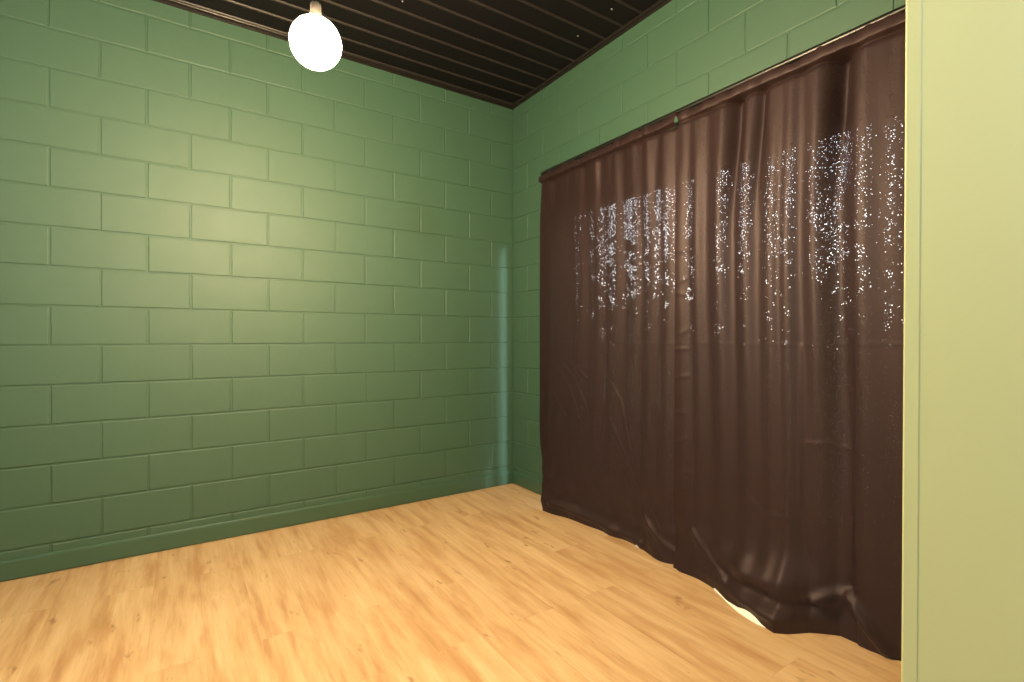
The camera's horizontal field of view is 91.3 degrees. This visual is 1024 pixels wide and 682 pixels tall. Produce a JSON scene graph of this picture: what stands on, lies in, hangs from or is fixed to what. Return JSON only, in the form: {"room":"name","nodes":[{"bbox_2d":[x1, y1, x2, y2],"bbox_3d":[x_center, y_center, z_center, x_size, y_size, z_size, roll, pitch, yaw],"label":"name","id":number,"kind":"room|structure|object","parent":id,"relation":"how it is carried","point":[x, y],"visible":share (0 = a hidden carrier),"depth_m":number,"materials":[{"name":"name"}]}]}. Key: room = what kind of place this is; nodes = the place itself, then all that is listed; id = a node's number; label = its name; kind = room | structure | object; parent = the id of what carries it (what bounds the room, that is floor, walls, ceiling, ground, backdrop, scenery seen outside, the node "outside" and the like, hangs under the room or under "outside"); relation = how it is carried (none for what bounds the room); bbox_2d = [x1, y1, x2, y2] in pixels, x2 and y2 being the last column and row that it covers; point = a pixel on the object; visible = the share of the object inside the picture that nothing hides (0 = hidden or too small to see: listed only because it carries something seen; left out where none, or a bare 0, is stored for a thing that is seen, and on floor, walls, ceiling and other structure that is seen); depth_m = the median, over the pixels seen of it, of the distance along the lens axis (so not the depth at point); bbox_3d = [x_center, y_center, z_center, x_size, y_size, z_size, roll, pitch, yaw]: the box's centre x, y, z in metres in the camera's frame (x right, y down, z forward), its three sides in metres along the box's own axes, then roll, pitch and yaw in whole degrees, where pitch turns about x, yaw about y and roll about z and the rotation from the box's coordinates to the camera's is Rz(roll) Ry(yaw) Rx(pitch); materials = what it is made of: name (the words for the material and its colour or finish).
{"room":"empty room","nodes":[
{"label":"empty room","id":0,"kind":"room"},
{"bbox_2d":[0,0,512,560],"bbox_3d":[-1.589,-0.353,3.124,4.090,3.133,0.191,0,0,-34],"label":"wall","id":1,"kind":"structure","parent":0,"point":[240,278],"depth_m":2.94,"materials":[{"name":"green paint"}]},
{"bbox_2d":[0,471,512,581],"bbox_3d":[-1.611,1.111,2.995,3.900,0.098,0.010,0,0,-34],"label":"baseboard","id":2,"kind":"structure","parent":1,"relation":"attached to","point":[21,567],"depth_m":2.94,"materials":[{"name":"green paint"}]},
{"bbox_2d":[153,0,512,109],"bbox_3d":[-1.609,-1.885,2.973,3.900,0.028,0.030,0,0,-34],"label":"trim","id":3,"kind":"structure","parent":1,"relation":"attached to","point":[173,3],"depth_m":3.32,"materials":[{"name":"wood"}]},
{"bbox_2d":[174,0,657,104],"bbox_3d":[0.100,-1.944,0.404,4.280,0.130,6.580,0,0,-34],"label":"ceiling","id":4,"kind":"structure","parent":0,"point":[499,50],"depth_m":3.06,"materials":[{"name":"wood"}]},
{"bbox_2d":[289,0,340,70],"bbox_3d":[-0.622,-1.380,1.582,0.154,1.027,0.154,0,0,-34],"label":"pendant lamp","id":5,"kind":"object","parent":4,"relation":"hanging from","point":[315,42],"visible":1,"depth_m":1.54,"materials":[{"name":"white glass"}]},
{"bbox_2d":[308,0,322,16],"bbox_3d":[-0.621,-1.044,1.584,0.049,0.066,0.049,0,0,-34],"label":"socket","id":6,"kind":"object","parent":5,"relation":"attached to","point":[315,6],"depth_m":1.57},
{"bbox_2d":[0,483,900,681],"bbox_3d":[0.070,1.205,0.396,4.020,0.060,6.400,0,0,-34],"label":"floor","id":7,"kind":"structure","parent":0,"point":[489,584],"depth_m":2.13,"materials":[{"name":"brown wood"}]},
{"bbox_2d":[513,0,905,481],"bbox_3d":[1.722,-0.349,1.603,0.121,3.133,6.390,0,0,-34],"label":"wall","id":8,"kind":"structure","parent":0,"point":[684,52],"depth_m":3.02,"materials":[{"name":"green paint"}]},
{"bbox_2d":[513,471,541,494],"bbox_3d":[0.169,1.106,3.830,0.010,0.098,0.590,0,0,-34],"label":"baseboard","id":9,"kind":"structure","parent":8,"relation":"attached to","point":[534,485],"depth_m":3.89,"materials":[{"name":"green paint"}]},
{"bbox_2d":[512,0,671,108],"bbox_3d":[0.873,-1.886,2.735,0.030,0.028,3.175,0,0,-34],"label":"trim","id":10,"kind":"structure","parent":8,"relation":"attached to","point":[659,4],"depth_m":3.23,"materials":[{"name":"wood"}]},
{"bbox_2d":[540,4,905,175],"bbox_3d":[0.968,-1.163,2.477,0.163,0.060,2.605,0,0,-34],"label":"curtain rod","id":11,"kind":"object","parent":8,"relation":"attached to","point":[797,57],"visible":0.5,"depth_m":2.23,"materials":[{"name":"black metal"}]},
{"bbox_2d":[538,112,682,563],"bbox_3d":[0.504,0.002,3.050,0.112,2.332,1.244,0,0,-34],"label":"curtain","id":12,"kind":"object","parent":11,"relation":"hanging from","point":[576,459],"visible":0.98,"depth_m":2.94,"materials":[{"name":"brown fabric"}]},
{"bbox_2d":[673,11,905,660],"bbox_3d":[1.192,0.006,1.954,0.229,2.326,1.398,0,0,-34],"label":"curtain","id":13,"kind":"object","parent":11,"relation":"hanging from","point":[815,575],"visible":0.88,"depth_m":2.03,"materials":[{"name":"brown fabric"}]},
{"bbox_2d":[567,102,903,623],"bbox_3d":[1.013,0.113,2.646,0.080,2.100,2.270,0,0,-34],"label":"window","id":14,"kind":"structure","parent":8,"relation":"in","point":[894,102],"depth_m":2.61,"materials":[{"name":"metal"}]},
{"bbox_2d":[901,0,1023,681],"bbox_3d":[1.142,-0.355,0.896,1.630,3.093,0.199,0,0,-34],"label":"wall","id":15,"kind":"structure","parent":0,"point":[963,502],"depth_m":0.49,"materials":[{"name":"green paint"}]},
{"label":"outside","id":16,"kind":"structure","parent":0,"visible":0},
{"bbox_2d":[581,407,901,605],"bbox_3d":[7.269,1.272,5.905,13.890,0.140,23.000,0,0,-34],"label":"ground","id":17,"kind":"structure","parent":16,"point":[581,407],"depth_m":5.33,"materials":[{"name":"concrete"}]},
{"bbox_2d":[575,153,903,445],"bbox_3d":[5.181,-0.645,4.509,1.702,3.712,23.001,0,0,-34],"label":"hedge","id":18,"kind":"object","parent":17,"relation":"on","point":[903,153],"visible":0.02,"depth_m":6.80,"materials":[{"name":"green plant"}]}
]}

